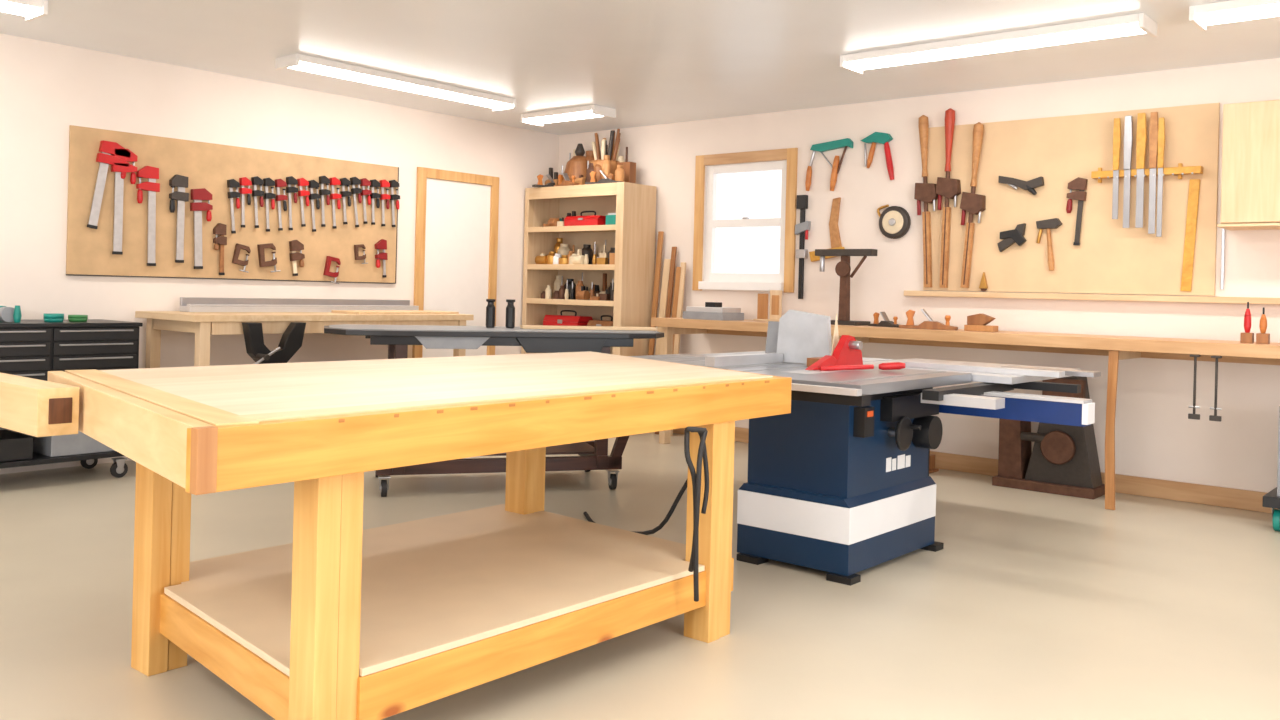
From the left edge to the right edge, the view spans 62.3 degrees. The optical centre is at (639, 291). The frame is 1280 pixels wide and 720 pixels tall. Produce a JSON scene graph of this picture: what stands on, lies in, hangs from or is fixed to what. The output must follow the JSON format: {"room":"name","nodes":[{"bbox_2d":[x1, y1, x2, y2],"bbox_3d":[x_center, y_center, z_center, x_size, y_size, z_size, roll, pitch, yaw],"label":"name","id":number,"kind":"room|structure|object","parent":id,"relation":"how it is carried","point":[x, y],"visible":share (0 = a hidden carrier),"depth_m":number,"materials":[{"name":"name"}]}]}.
{"room":"woodworking shop","nodes":[
{"label":"woodworking shop","id":0,"kind":"room"},
{"bbox_2d":[0,33,558,473],"bbox_3d":[-4.244,-0.236,6.484,0.150,2.764,10.703,1,0,40],"label":"wall","id":1,"kind":"structure","parent":0,"point":[46,88],"depth_m":7.59,"materials":[{"name":"paint"}]},
{"bbox_2d":[66,125,398,283],"bbox_3d":[-2.897,-0.575,7.929,0.022,0.983,2.618,1,0,40],"label":"pegboard","id":2,"kind":"object","parent":1,"relation":"attached to","point":[209,166],"visible":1,"depth_m":7.71,"materials":[{"name":"wood"}]},
{"bbox_2d":[87,140,129,228],"bbox_3d":[-3.558,-0.708,7.095,0.042,0.592,0.265,1,0,40],"label":"clamp","id":3,"kind":"object","parent":2,"relation":"hanging from","point":[106,158],"visible":1,"depth_m":7.05,"materials":[{"name":"metal"}]},
{"bbox_2d":[111,149,137,254],"bbox_3d":[-3.498,-0.607,7.169,0.041,0.718,0.160,1,0,40],"label":"clamp","id":4,"kind":"object","parent":2,"relation":"hanging from","point":[119,182],"visible":1,"depth_m":7.14,"materials":[{"name":"metal"}]},
{"bbox_2d":[136,166,159,265],"bbox_3d":[-3.392,-0.519,7.297,0.041,0.688,0.145,1,1,40],"label":"clamp","id":5,"kind":"object","parent":2,"relation":"hanging from","point":[151,173],"visible":1,"depth_m":7.30,"materials":[{"name":"metal"}]},
{"bbox_2d":[169,175,188,262],"bbox_3d":[-3.253,-0.511,7.461,0.041,0.618,0.125,1,0,40],"label":"clamp","id":6,"kind":"object","parent":2,"relation":"hanging from","point":[179,181],"visible":1,"depth_m":7.46,"materials":[{"name":"metal"}]},
{"bbox_2d":[190,188,212,268],"bbox_3d":[-3.147,-0.449,7.588,0.042,0.580,0.154,1,0,40],"label":"clamp","id":7,"kind":"object","parent":2,"relation":"hanging from","point":[197,195],"visible":1,"depth_m":7.57,"materials":[{"name":"metal"}]},
{"bbox_2d":[213,223,226,274],"bbox_3d":[-3.055,-0.306,7.700,0.041,0.378,0.087,1,1,40],"label":"clamp","id":8,"kind":"object","parent":2,"relation":"hanging from","point":[220,229],"visible":1,"depth_m":7.70,"materials":[{"name":"brown wood"}]},
{"bbox_2d":[227,179,240,233],"bbox_3d":[-2.983,-0.624,7.776,0.041,0.400,0.096,1,0,40],"label":"clamp","id":9,"kind":"object","parent":2,"relation":"hanging from","point":[231,183],"visible":1,"depth_m":7.76,"materials":[{"name":"metal"}]},
{"bbox_2d":[232,243,250,272],"bbox_3d":[-2.950,-0.245,7.835,0.029,0.214,0.136,1,0,40],"label":"c-clamp","id":10,"kind":"object","parent":2,"relation":"hanging from","point":[238,247],"visible":1,"depth_m":7.82,"materials":[{"name":"metal"}]},
{"bbox_2d":[239,177,251,227],"bbox_3d":[-2.924,-0.658,7.845,0.041,0.374,0.086,1,0,40],"label":"clamp","id":11,"kind":"object","parent":2,"relation":"hanging from","point":[244,181],"visible":1,"depth_m":7.83,"materials":[{"name":"metal"}]},
{"bbox_2d":[251,176,263,227],"bbox_3d":[-2.860,-0.666,7.921,0.041,0.386,0.094,1,0,40],"label":"clamp","id":12,"kind":"object","parent":2,"relation":"hanging from","point":[256,180],"visible":1,"depth_m":7.91,"materials":[{"name":"metal"}]},
{"bbox_2d":[257,243,280,271],"bbox_3d":[-2.802,-0.253,8.006,0.034,0.222,0.188,1,0,40],"label":"c-clamp","id":13,"kind":"object","parent":2,"relation":"hanging from","point":[261,253],"visible":1,"depth_m":7.97,"materials":[{"name":"metal"}]},
{"bbox_2d":[263,178,275,231],"bbox_3d":[-2.799,-0.654,7.993,0.041,0.407,0.092,1,0,40],"label":"clamp","id":14,"kind":"object","parent":2,"relation":"hanging from","point":[267,181],"visible":1,"depth_m":7.98,"materials":[{"name":"metal"}]},
{"bbox_2d":[275,179,287,230],"bbox_3d":[-2.735,-0.659,8.068,0.041,0.395,0.099,1,0,40],"label":"clamp","id":15,"kind":"object","parent":2,"relation":"hanging from","point":[279,183],"visible":1,"depth_m":8.05,"materials":[{"name":"metal"}]},
{"bbox_2d":[286,176,297,229],"bbox_3d":[-2.676,-0.675,8.138,0.041,0.416,0.090,1,0,40],"label":"clamp","id":16,"kind":"object","parent":2,"relation":"hanging from","point":[290,180],"visible":1,"depth_m":8.12,"materials":[{"name":"metal"}]},
{"bbox_2d":[289,240,304,275],"bbox_3d":[-2.650,-0.257,8.181,0.041,0.281,0.123,1,0,40],"label":"clamp","id":17,"kind":"object","parent":2,"relation":"hanging from","point":[294,245],"visible":1,"depth_m":8.16,"materials":[{"name":"brown metal"}]},
{"bbox_2d":[297,178,309,226],"bbox_3d":[-2.611,-0.690,8.214,0.041,0.378,0.100,1,0,40],"label":"clamp","id":18,"kind":"object","parent":2,"relation":"hanging from","point":[301,181],"visible":1,"depth_m":8.20,"materials":[{"name":"metal"}]},
{"bbox_2d":[308,180,320,231],"bbox_3d":[-2.550,-0.668,8.286,0.041,0.406,0.099,1,0,40],"label":"clamp","id":19,"kind":"object","parent":2,"relation":"hanging from","point":[312,183],"visible":1,"depth_m":8.28,"materials":[{"name":"metal"}]},
{"bbox_2d":[319,176,330,226],"bbox_3d":[-2.489,-0.710,8.357,0.041,0.403,0.092,1,0,40],"label":"clamp","id":20,"kind":"object","parent":2,"relation":"hanging from","point":[323,180],"visible":1,"depth_m":8.34,"materials":[{"name":"metal"}]},
{"bbox_2d":[323,256,340,283],"bbox_3d":[-2.450,-0.169,8.426,0.031,0.221,0.140,1,0,40],"label":"c-clamp","id":21,"kind":"object","parent":2,"relation":"hanging from","point":[329,259],"visible":1,"depth_m":8.40,"materials":[{"name":"metal"}]},
{"bbox_2d":[329,177,340,228],"bbox_3d":[-2.426,-0.703,8.431,0.041,0.409,0.097,1,0,40],"label":"clamp","id":22,"kind":"object","parent":2,"relation":"hanging from","point":[333,181],"visible":1,"depth_m":8.42,"materials":[{"name":"metal"}]},
{"bbox_2d":[340,178,351,223],"bbox_3d":[-2.364,-0.724,8.505,0.041,0.374,0.099,1,0,40],"label":"clamp","id":23,"kind":"object","parent":2,"relation":"hanging from","point":[344,181],"visible":1,"depth_m":8.49,"materials":[{"name":"metal"}]},
{"bbox_2d":[350,177,361,226],"bbox_3d":[-2.301,-0.723,8.579,0.041,0.407,0.103,1,0,40],"label":"clamp","id":24,"kind":"object","parent":2,"relation":"hanging from","point":[354,180],"visible":1,"depth_m":8.57,"materials":[{"name":"metal"}]},
{"bbox_2d":[354,244,367,263],"bbox_3d":[-2.273,-0.304,8.636,0.025,0.161,0.132,1,0,40],"label":"c-clamp","id":25,"kind":"object","parent":2,"relation":"hanging from","point":[356,250],"visible":1,"depth_m":8.61,"materials":[{"name":"metal"}]},
{"bbox_2d":[360,178,371,223],"bbox_3d":[-2.240,-0.737,8.650,0.041,0.372,0.098,1,0,40],"label":"clamp","id":26,"kind":"object","parent":2,"relation":"hanging from","point":[364,182],"visible":1,"depth_m":8.64,"materials":[{"name":"metal"}]},
{"bbox_2d":[370,179,380,224],"bbox_3d":[-2.181,-0.734,8.719,0.041,0.374,0.088,1,0,40],"label":"clamp","id":27,"kind":"object","parent":2,"relation":"hanging from","point":[374,183],"visible":1,"depth_m":8.70,"materials":[{"name":"metal"}]},
{"bbox_2d":[375,239,387,277],"bbox_3d":[-2.146,-0.273,8.775,0.041,0.317,0.107,1,0,40],"label":"clamp","id":28,"kind":"object","parent":2,"relation":"hanging from","point":[381,244],"visible":1,"depth_m":8.76,"materials":[{"name":"metal"}]},
{"bbox_2d":[379,179,390,225],"bbox_3d":[-2.119,-0.733,8.793,0.041,0.389,0.091,1,0,40],"label":"clamp","id":29,"kind":"object","parent":2,"relation":"hanging from","point":[383,183],"visible":1,"depth_m":8.78,"materials":[{"name":"metal"}]},
{"bbox_2d":[389,180,399,226],"bbox_3d":[-2.056,-0.735,8.867,0.041,0.396,0.096,1,0,40],"label":"clamp","id":30,"kind":"object","parent":2,"relation":"hanging from","point":[393,183],"visible":1,"depth_m":8.85,"materials":[{"name":"metal"}]},
{"bbox_2d":[412,167,498,357],"bbox_3d":[-1.611,0.075,9.410,0.094,2.270,0.920,1,0,40],"label":"door","id":31,"kind":"structure","parent":1,"relation":"in","point":[456,226],"depth_m":9.41,"materials":[{"name":"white wood"}]},
{"bbox_2d":[0,433,1279,719],"bbox_3d":[-0.424,1.290,3.217,10.258,0.100,10.703,1,0,40],"label":"floor","id":32,"kind":"structure","parent":0,"point":[1033,605],"depth_m":4.16,"materials":[{"name":"concrete"}]},
{"bbox_2d":[0,319,142,477],"bbox_3d":[-3.714,0.671,6.460,0.617,0.974,1.060,1,0,40],"label":"tool chest","id":33,"kind":"object","parent":32,"relation":"on","point":[28,348],"visible":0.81,"depth_m":6.36,"materials":[{"name":"black metal"}]},
{"bbox_2d":[0,305,21,322],"bbox_3d":[-3.856,0.129,6.280,0.372,0.100,0.346,1,0,40],"label":"supplies","id":34,"kind":"object","parent":33,"relation":"on","point":[7,314],"visible":1,"depth_m":6.23,"materials":[{"name":"teal plastic"}]},
{"bbox_2d":[43,313,63,321],"bbox_3d":[-3.576,0.161,6.459,0.110,0.050,0.110,1,0,40],"label":"tape roll","id":35,"kind":"object","parent":33,"relation":"on","point":[48,317],"visible":1,"depth_m":6.42,"materials":[{"name":"teal plastic"}]},
{"bbox_2d":[68,315,87,321],"bbox_3d":[-3.511,0.168,6.614,0.110,0.040,0.110,1,0,40],"label":"tape roll","id":36,"kind":"object","parent":33,"relation":"on","point":[73,318],"visible":1,"depth_m":6.57,"materials":[{"name":"green plastic"}]},
{"bbox_2d":[135,311,473,367],"bbox_3d":[-2.407,0.676,7.870,0.820,1.030,2.320,1,0,40],"label":"worktable","id":37,"kind":"object","parent":32,"relation":"on","point":[203,324],"visible":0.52,"depth_m":7.23,"materials":[{"name":"wood"}]},
{"bbox_2d":[242,322,305,363],"bbox_3d":[-2.418,0.360,7.051,0.190,0.300,0.453,1,0,40],"label":"bench vise","id":38,"kind":"object","parent":37,"relation":"attached to","point":[291,340],"visible":0.82,"depth_m":7.03,"materials":[{"name":"black metal"}]},
{"bbox_2d":[180,297,418,311],"bbox_3d":[-2.515,0.108,8.058,0.150,0.099,1.950,1,0,40],"label":"rail","id":39,"kind":"object","parent":37,"relation":"on","point":[187,304],"visible":0.94,"depth_m":7.88,"materials":[{"name":"metal"}]},
{"bbox_2d":[331,310,458,313],"bbox_3d":[-1.894,0.163,8.252,0.350,0.019,0.950,1,0,40],"label":"plywood offcut","id":40,"kind":"object","parent":37,"relation":"on","point":[332,311],"visible":1,"depth_m":8.11,"materials":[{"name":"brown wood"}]},
{"bbox_2d":[0,351,791,719],"bbox_3d":[-0.726,0.767,4.041,1.897,0.931,2.987,1,0,40],"label":"workbench","id":41,"kind":"object","parent":32,"relation":"on","point":[342,620],"visible":0.99,"depth_m":3.21,"materials":[{"name":"brown wood"}]},
{"bbox_2d":[684,426,708,601],"bbox_3d":[0.185,0.756,3.599,0.072,0.601,0.116,1,0,21],"label":"air hose","id":42,"kind":"object","parent":41,"relation":"attached to","point":[702,451],"visible":1,"depth_m":3.58,"materials":[{"name":"rubber"}]},
{"bbox_2d":[324,324,663,496],"bbox_3d":[-0.921,0.732,6.753,2.120,0.989,0.840,1,0,-17],"label":"table","id":43,"kind":"object","parent":32,"relation":"on","point":[593,454],"visible":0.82,"depth_m":6.45,"materials":[{"name":"black metal"}]},
{"bbox_2d":[486,299,495,327],"bbox_3d":[-0.970,0.143,6.873,0.060,0.185,0.060,1,0,40],"label":"glue bottle","id":44,"kind":"object","parent":43,"relation":"on","point":[490,309],"visible":1,"depth_m":6.85,"materials":[{"name":"black plastic"}]},
{"bbox_2d":[505,299,514,327],"bbox_3d":[-0.845,0.146,6.898,0.060,0.185,0.060,1,0,40],"label":"glue bottle","id":45,"kind":"object","parent":43,"relation":"on","point":[510,309],"visible":1,"depth_m":6.87,"materials":[{"name":"black plastic"}]},
{"bbox_2d":[520,325,656,330],"bbox_3d":[-0.334,0.241,6.962,0.900,0.020,0.120,1,0,-17],"label":"plywood offcut","id":46,"kind":"object","parent":43,"relation":"on","point":[521,326],"visible":1,"depth_m":6.91,"materials":[{"name":"brown wood"}]},
{"bbox_2d":[521,182,655,355],"bbox_3d":[-0.495,0.138,9.797,1.245,2.200,0.445,1,0,40],"label":"storage shelf","id":47,"kind":"object","parent":32,"relation":"on","point":[632,237],"visible":0.49,"depth_m":9.68,"materials":[{"name":"brown wood"}]},
{"bbox_2d":[543,211,575,226],"bbox_3d":[-0.779,-0.678,10.021,0.330,0.166,0.274,1,0,40],"label":"jar","id":48,"kind":"object","parent":47,"relation":"on","point":[552,221],"visible":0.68,"depth_m":9.90,"materials":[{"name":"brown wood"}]},
{"bbox_2d":[543,310,592,325],"bbox_3d":[-0.672,0.291,9.890,0.450,0.233,0.226,1,0,40],"label":"toolbox","id":49,"kind":"object","parent":47,"relation":"in","point":[550,320],"visible":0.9,"depth_m":9.79,"materials":[{"name":"red paint"}]},
{"bbox_2d":[535,238,614,263],"bbox_3d":[-0.482,-0.376,9.795,1.054,0.275,0.346,1,0,40],"label":"bottles","id":50,"kind":"object","parent":47,"relation":"on","point":[562,254],"visible":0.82,"depth_m":9.82,"materials":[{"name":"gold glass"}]},
{"bbox_2d":[541,272,613,300],"bbox_3d":[-0.493,-0.047,9.787,1.050,0.258,0.328,1,0,40],"label":"supplies","id":51,"kind":"object","parent":47,"relation":"on","point":[570,290],"visible":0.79,"depth_m":9.76,"materials":[{"name":"beige plastic"}]},
{"bbox_2d":[532,129,635,186],"bbox_3d":[-0.484,-1.226,9.797,0.985,0.526,0.448,1,0,34],"label":"tools","id":52,"kind":"object","parent":47,"relation":"on","point":[605,166],"visible":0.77,"depth_m":9.66,"materials":[{"name":"wood"}]},
{"bbox_2d":[564,211,605,225],"bbox_3d":[-0.478,-0.664,9.720,0.420,0.152,0.206,1,0,40],"label":"toolbox","id":53,"kind":"object","parent":47,"relation":"in","point":[595,219],"visible":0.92,"depth_m":9.63,"materials":[{"name":"red paint"}]},
{"bbox_2d":[587,315,612,325],"bbox_3d":[-0.306,0.315,9.580,0.300,0.202,0.206,1,0,40],"label":"toolbox","id":54,"kind":"object","parent":47,"relation":"in","point":[601,322],"visible":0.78,"depth_m":9.54,"materials":[{"name":"brown wood"}]},
{"bbox_2d":[606,213,615,224],"bbox_3d":[-0.189,-0.641,9.505,0.180,0.120,0.160,1,0,40],"label":"case","id":55,"kind":"object","parent":47,"relation":"on","point":[611,217],"visible":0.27,"depth_m":9.46,"materials":[{"name":"teal plastic"}]},
{"bbox_2d":[583,480,686,534],"bbox_3d":[-0.017,0.846,5.457,0.200,0.811,0.983,1,0,-45],"label":"power cord","id":56,"kind":"object","parent":32,"relation":"on","point":[684,487],"visible":0.19,"depth_m":5.25,"materials":[{"name":"rubber"}]},
{"bbox_2d":[648,231,663,354],"bbox_3d":[0.115,0.357,9.451,0.050,1.794,0.182,1,0,40],"label":"board","id":57,"kind":"object","parent":32,"relation":"on","point":[660,233],"visible":0.44,"depth_m":9.47,"materials":[{"name":"beige wood"}]},
{"bbox_2d":[651,259,670,433],"bbox_3d":[0.173,0.483,9.385,0.176,1.545,0.071,1,0,-38],"label":"board","id":58,"kind":"object","parent":32,"relation":"on","point":[666,269],"visible":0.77,"depth_m":9.40,"materials":[{"name":"brown wood"}]},
{"bbox_2d":[655,247,676,433],"bbox_3d":[0.229,0.430,9.345,0.176,1.654,0.046,1,0,-42],"label":"board","id":59,"kind":"object","parent":32,"relation":"on","point":[674,249],"visible":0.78,"depth_m":9.37,"materials":[{"name":"brown wood"}]},
{"bbox_2d":[672,267,680,352],"bbox_3d":[0.277,0.521,9.292,0.168,1.475,0.062,1,0,-37],"label":"board","id":60,"kind":"object","parent":32,"relation":"on","point":[678,273],"visible":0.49,"depth_m":9.31,"materials":[{"name":"beige wood"}]},
{"bbox_2d":[671,262,685,435],"bbox_3d":[0.320,0.502,9.258,0.050,1.515,0.157,1,0,40],"label":"board","id":61,"kind":"object","parent":32,"relation":"on","point":[683,264],"visible":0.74,"depth_m":9.27,"materials":[{"name":"brown wood"}]},
{"bbox_2d":[628,310,1100,585],"bbox_3d":[1.118,0.693,5.598,2.395,1.170,2.290,1,0,40],"label":"saw","id":62,"kind":"object","parent":32,"relation":"on","point":[840,484],"visible":0.91,"depth_m":4.91,"materials":[{"name":"blue metal"}]},
{"bbox_2d":[929,454,938,473],"bbox_3d":[1.979,0.999,7.641,0.260,0.600,0.290,1,0,40],"label":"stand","id":63,"kind":"object","parent":32,"relation":"on","point":[932,469],"visible":0.12,"depth_m":7.62,"materials":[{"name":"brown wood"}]},
{"bbox_2d":[651,318,1279,443],"bbox_3d":[3.388,0.815,6.327,8.120,1.037,0.660,1,0,40],"label":"countertop","id":64,"kind":"structure","parent":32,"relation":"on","point":[1129,347],"depth_m":6.92,"materials":[{"name":"brown wood"}]},
{"bbox_2d":[683,302,743,319],"bbox_3d":[0.597,0.159,8.600,0.400,0.140,0.300,1,0,40],"label":"box","id":65,"kind":"object","parent":64,"relation":"on","point":[712,310],"visible":1,"depth_m":8.50,"materials":[{"name":"grey paint"}]},
{"bbox_2d":[753,290,781,320],"bbox_3d":[1.059,0.115,8.602,0.260,0.250,0.100,1,0,40],"label":"wood block","id":66,"kind":"object","parent":64,"relation":"on","point":[775,295],"visible":0.83,"depth_m":8.58,"materials":[{"name":"brown wood"}]},
{"bbox_2d":[815,249,876,325],"bbox_3d":[1.551,-0.033,8.018,0.480,0.570,0.240,1,0,40],"label":"press","id":67,"kind":"object","parent":64,"relation":"on","point":[842,269],"visible":0.96,"depth_m":7.99,"materials":[{"name":"metal"}]},
{"bbox_2d":[868,312,899,327],"bbox_3d":[1.790,0.204,7.719,0.056,0.108,0.306,1,0,-30],"label":"plane","id":68,"kind":"object","parent":64,"relation":"on","point":[886,323],"visible":0.95,"depth_m":7.71,"materials":[{"name":"metal"}]},
{"bbox_2d":[899,309,957,329],"bbox_3d":[2.016,0.194,7.397,0.396,0.140,0.073,1,0,28],"label":"plane","id":69,"kind":"object","parent":64,"relation":"on","point":[930,324],"visible":1,"depth_m":7.37,"materials":[{"name":"brown wood"}]},
{"bbox_2d":[964,314,997,331],"bbox_3d":[2.322,0.211,7.203,0.200,0.120,0.100,1,0,40],"label":"plane","id":70,"kind":"object","parent":64,"relation":"on","point":[977,322],"visible":1,"depth_m":7.17,"materials":[{"name":"beige wood"}]},
{"bbox_2d":[1188,355,1200,419],"bbox_3d":[3.181,0.549,6.075,0.060,0.370,0.040,1,0,40],"label":"clamp","id":71,"kind":"object","parent":64,"relation":"hanging from","point":[1190,416],"visible":1,"depth_m":6.08,"materials":[{"name":"metal"}]},
{"bbox_2d":[1209,356,1221,421],"bbox_3d":[3.265,0.551,6.004,0.060,0.370,0.040,1,0,40],"label":"clamp","id":72,"kind":"object","parent":64,"relation":"hanging from","point":[1214,417],"visible":1,"depth_m":6.01,"materials":[{"name":"metal"}]},
{"bbox_2d":[1240,302,1253,342],"bbox_3d":[3.532,0.181,6.153,0.060,0.240,0.060,1,0,40],"label":"stand","id":73,"kind":"object","parent":64,"relation":"on","point":[1247,337],"visible":1,"depth_m":6.14,"materials":[{"name":"plastic"}]},
{"bbox_2d":[1256,307,1269,343],"bbox_3d":[3.592,0.198,6.102,0.060,0.210,0.060,1,0,40],"label":"stand","id":74,"kind":"object","parent":64,"relation":"on","point":[1263,337],"visible":1,"depth_m":6.09,"materials":[{"name":"brown wood"}]},
{"bbox_2d":[992,376,1104,498],"bbox_3d":[2.730,0.918,7.039,0.660,0.800,0.300,1,0,40],"label":"iron stand","id":75,"kind":"object","parent":32,"relation":"on","point":[1063,459],"visible":0.76,"depth_m":6.91,"materials":[{"name":"metal"}]},
{"bbox_2d":[1105,350,1118,509],"bbox_3d":[2.848,0.837,6.398,0.065,0.960,0.024,1,0,40],"label":"wood post","id":76,"kind":"object","parent":32,"relation":"on","point":[1113,359],"visible":1,"depth_m":6.39,"materials":[{"name":"wood"}]},
{"bbox_2d":[1262,406,1279,530],"bbox_3d":[3.952,0.997,5.714,0.960,0.699,0.400,1,0,40],"label":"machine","id":77,"kind":"object","parent":32,"relation":"on","point":[1271,499],"visible":1,"depth_m":5.87,"materials":[{"name":"teal plastic"}]},
{"bbox_2d":[0,0,1279,134],"bbox_3d":[-0.354,-1.573,3.217,10.258,0.100,10.703,1,0,40],"label":"ceiling","id":78,"kind":"structure","parent":0,"point":[652,62],"depth_m":6.50,"materials":[{"name":"paint"}]},
{"bbox_2d":[0,0,47,20],"bbox_3d":[-3.973,-1.574,5.167,0.262,0.075,1.924,1,0,40],"label":"ceiling light","id":79,"kind":"object","parent":78,"relation":"attached to","point":[31,9],"depth_m":5.79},
{"bbox_2d":[275,53,515,111],"bbox_3d":[-1.728,-1.519,7.818,0.262,0.075,1.974,1,0,40],"label":"ceiling light","id":80,"kind":"object","parent":78,"relation":"attached to","point":[296,61],"depth_m":7.62,"materials":[{"name":"plastic"}]},
{"bbox_2d":[520,104,615,126],"bbox_3d":[-0.621,-1.492,9.010,0.874,0.075,0.262,1,0,40],"label":"ceiling light","id":81,"kind":"object","parent":78,"relation":"attached to","point":[589,111],"depth_m":8.90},
{"bbox_2d":[840,13,1156,73],"bbox_3d":[2.022,-1.427,6.181,1.784,0.075,0.262,1,0,40],"label":"ceiling light","id":82,"kind":"object","parent":78,"relation":"attached to","point":[1140,23],"depth_m":6.03,"materials":[{"name":"plastic"}]},
{"bbox_2d":[1189,0,1279,30],"bbox_3d":[3.547,-1.389,4.888,1.784,0.075,0.262,1,0,40],"label":"ceiling light","id":83,"kind":"object","parent":78,"relation":"attached to","point":[1202,15],"depth_m":5.29,"materials":[{"name":"plastic"}]},
{"bbox_2d":[558,58,1279,492],"bbox_3d":[3.021,-0.058,7.244,9.958,2.764,0.150,1,0,40],"label":"wall","id":84,"kind":"structure","parent":0,"point":[1155,437],"depth_m":7.51,"materials":[{"name":"paint"}]},
{"bbox_2d":[692,148,797,292],"bbox_3d":[0.888,-0.588,8.975,1.030,1.180,0.140,1,0,40],"label":"window","id":85,"kind":"structure","parent":84,"relation":"in","point":[784,281],"depth_m":8.97,"materials":[{"name":"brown wood"}]},
{"bbox_2d":[795,195,810,298],"bbox_3d":[1.313,-0.358,8.563,0.120,0.840,0.047,1,0,40],"label":"clamp","id":86,"kind":"object","parent":84,"relation":"attached to","point":[803,227],"visible":1,"depth_m":8.56,"materials":[{"name":"black metal"}]},
{"bbox_2d":[809,197,844,261],"bbox_3d":[1.495,-0.488,8.418,0.318,0.509,0.037,1,0,40],"label":"adze","id":87,"kind":"object","parent":84,"relation":"attached to","point":[835,239],"visible":0.76,"depth_m":8.37,"materials":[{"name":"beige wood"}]},
{"bbox_2d":[805,138,852,190],"bbox_3d":[1.498,-0.999,8.419,0.414,0.408,0.050,1,0,40],"label":"saw","id":88,"kind":"object","parent":84,"relation":"attached to","point":[826,146],"visible":1,"depth_m":8.38,"materials":[{"name":"teal plastic"}]},
{"bbox_2d":[861,132,893,179],"bbox_3d":[1.827,-1.037,8.141,0.282,0.377,0.047,1,0,40],"label":"pruning shears","id":89,"kind":"object","parent":84,"relation":"attached to","point":[876,137],"visible":1,"depth_m":8.10,"materials":[{"name":"teal plastic"}]},
{"bbox_2d":[877,204,910,238],"bbox_3d":[1.917,-0.530,8.036,0.273,0.263,0.080,1,0,40],"label":"reel","id":90,"kind":"object","parent":84,"relation":"attached to","point":[894,221],"visible":1,"depth_m":8.00,"materials":[{"name":"metal"}]},
{"bbox_2d":[673,427,1275,512],"bbox_3d":[3.482,1.276,6.707,8.490,0.119,0.029,1,0,40],"label":"baseboard","id":91,"kind":"structure","parent":84,"relation":"attached to","point":[1250,500],"depth_m":6.82,"materials":[{"name":"brown wood"}]},
{"bbox_2d":[923,103,1219,295],"bbox_3d":[2.874,-0.595,7.265,1.950,1.210,0.020,1,0,40],"label":"pegboard","id":92,"kind":"object","parent":84,"relation":"attached to","point":[1110,258],"visible":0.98,"depth_m":7.18,"materials":[{"name":"wood"}]},
{"bbox_2d":[914,115,937,286],"bbox_3d":[2.118,-0.669,7.837,0.169,1.280,0.082,1,0,40],"label":"clamp","id":93,"kind":"object","parent":92,"relation":"hanging from","point":[925,191],"visible":1,"depth_m":7.82,"materials":[{"name":"beige wood"}]},
{"bbox_2d":[936,108,960,287],"bbox_3d":[2.245,-0.680,7.730,0.170,1.310,0.082,3,1,40],"label":"clamp","id":94,"kind":"object","parent":92,"relation":"attached to","point":[947,187],"visible":1,"depth_m":7.72,"materials":[{"name":"metal"}]},
{"bbox_2d":[960,122,985,287],"bbox_3d":[2.386,-0.617,7.609,0.172,1.189,0.082,1,0,40],"label":"clamp","id":95,"kind":"object","parent":92,"relation":"hanging from","point":[973,203],"visible":1,"depth_m":7.59,"materials":[{"name":"beige wood"}]},
{"bbox_2d":[997,223,1026,251],"bbox_3d":[2.612,-0.376,7.434,0.198,0.198,0.049,1,0,40],"label":"pliers","id":96,"kind":"object","parent":92,"relation":"hanging from","point":[1010,237],"visible":1,"depth_m":7.41,"materials":[{"name":"metal"}]},
{"bbox_2d":[998,176,1043,194],"bbox_3d":[2.663,-0.740,7.399,0.310,0.147,0.048,1,0,40],"label":"spokeshave","id":97,"kind":"object","parent":92,"relation":"hanging from","point":[1029,185],"visible":1,"depth_m":7.36,"materials":[{"name":"metal"}]},
{"bbox_2d":[1036,218,1061,270],"bbox_3d":[2.806,-0.321,7.272,0.170,0.359,0.044,1,0,40],"label":"hammer","id":98,"kind":"object","parent":92,"relation":"attached to","point":[1054,223],"visible":1,"depth_m":7.25,"materials":[{"name":"wood"}]},
{"bbox_2d":[1066,177,1087,245],"bbox_3d":[2.948,-0.539,7.158,0.130,0.460,0.041,1,0,40],"label":"clamp","id":99,"kind":"object","parent":92,"relation":"hanging from","point":[1080,184],"visible":1,"depth_m":7.14,"materials":[{"name":"metal"}]},
{"bbox_2d":[1091,112,1202,236],"bbox_3d":[3.271,-0.750,6.855,0.660,0.800,0.094,1,0,40],"label":"rack","id":100,"kind":"object","parent":92,"relation":"attached to","point":[1157,131],"visible":1,"depth_m":6.83,"materials":[{"name":"yellow wood"}]},
{"bbox_2d":[1181,179,1199,291],"bbox_3d":[3.490,-0.355,6.713,0.097,0.712,0.014,1,0,40],"label":"yardstick","id":101,"kind":"object","parent":92,"relation":"hanging from","point":[1194,184],"visible":1,"depth_m":6.71,"materials":[{"name":"yellow wood"}]},
{"bbox_2d":[904,290,1279,304],"bbox_3d":[4.363,0.072,5.956,6.200,0.040,0.074,1,0,40],"label":"trim","id":102,"kind":"structure","parent":84,"relation":"attached to","point":[1150,298],"depth_m":7.01,"materials":[{"name":"brown wood"}]},
{"bbox_2d":[1220,228,1224,289],"bbox_3d":[3.643,-0.435,6.607,0.016,0.850,0.019,1,0,40],"label":"ruler","id":103,"kind":"object","parent":84,"relation":"attached to","point":[1223,230],"visible":0.44,"depth_m":6.60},
{"bbox_2d":[1220,99,1279,223],"bbox_3d":[4.170,-0.748,5.952,1.560,0.720,0.353,1,0,40],"label":"upper cabinet","id":104,"kind":"object","parent":84,"relation":"attached to","point":[1250,178],"visible":0.89,"depth_m":6.24,"materials":[{"name":"brown wood"}]},
{"bbox_2d":[1217,223,1279,229],"bbox_3d":[4.169,-0.376,5.953,1.590,0.017,0.341,1,0,40],"label":"trim","id":105,"kind":"structure","parent":104,"relation":"attached to","point":[1251,226],"depth_m":6.29,"materials":[{"name":"brown wood"}]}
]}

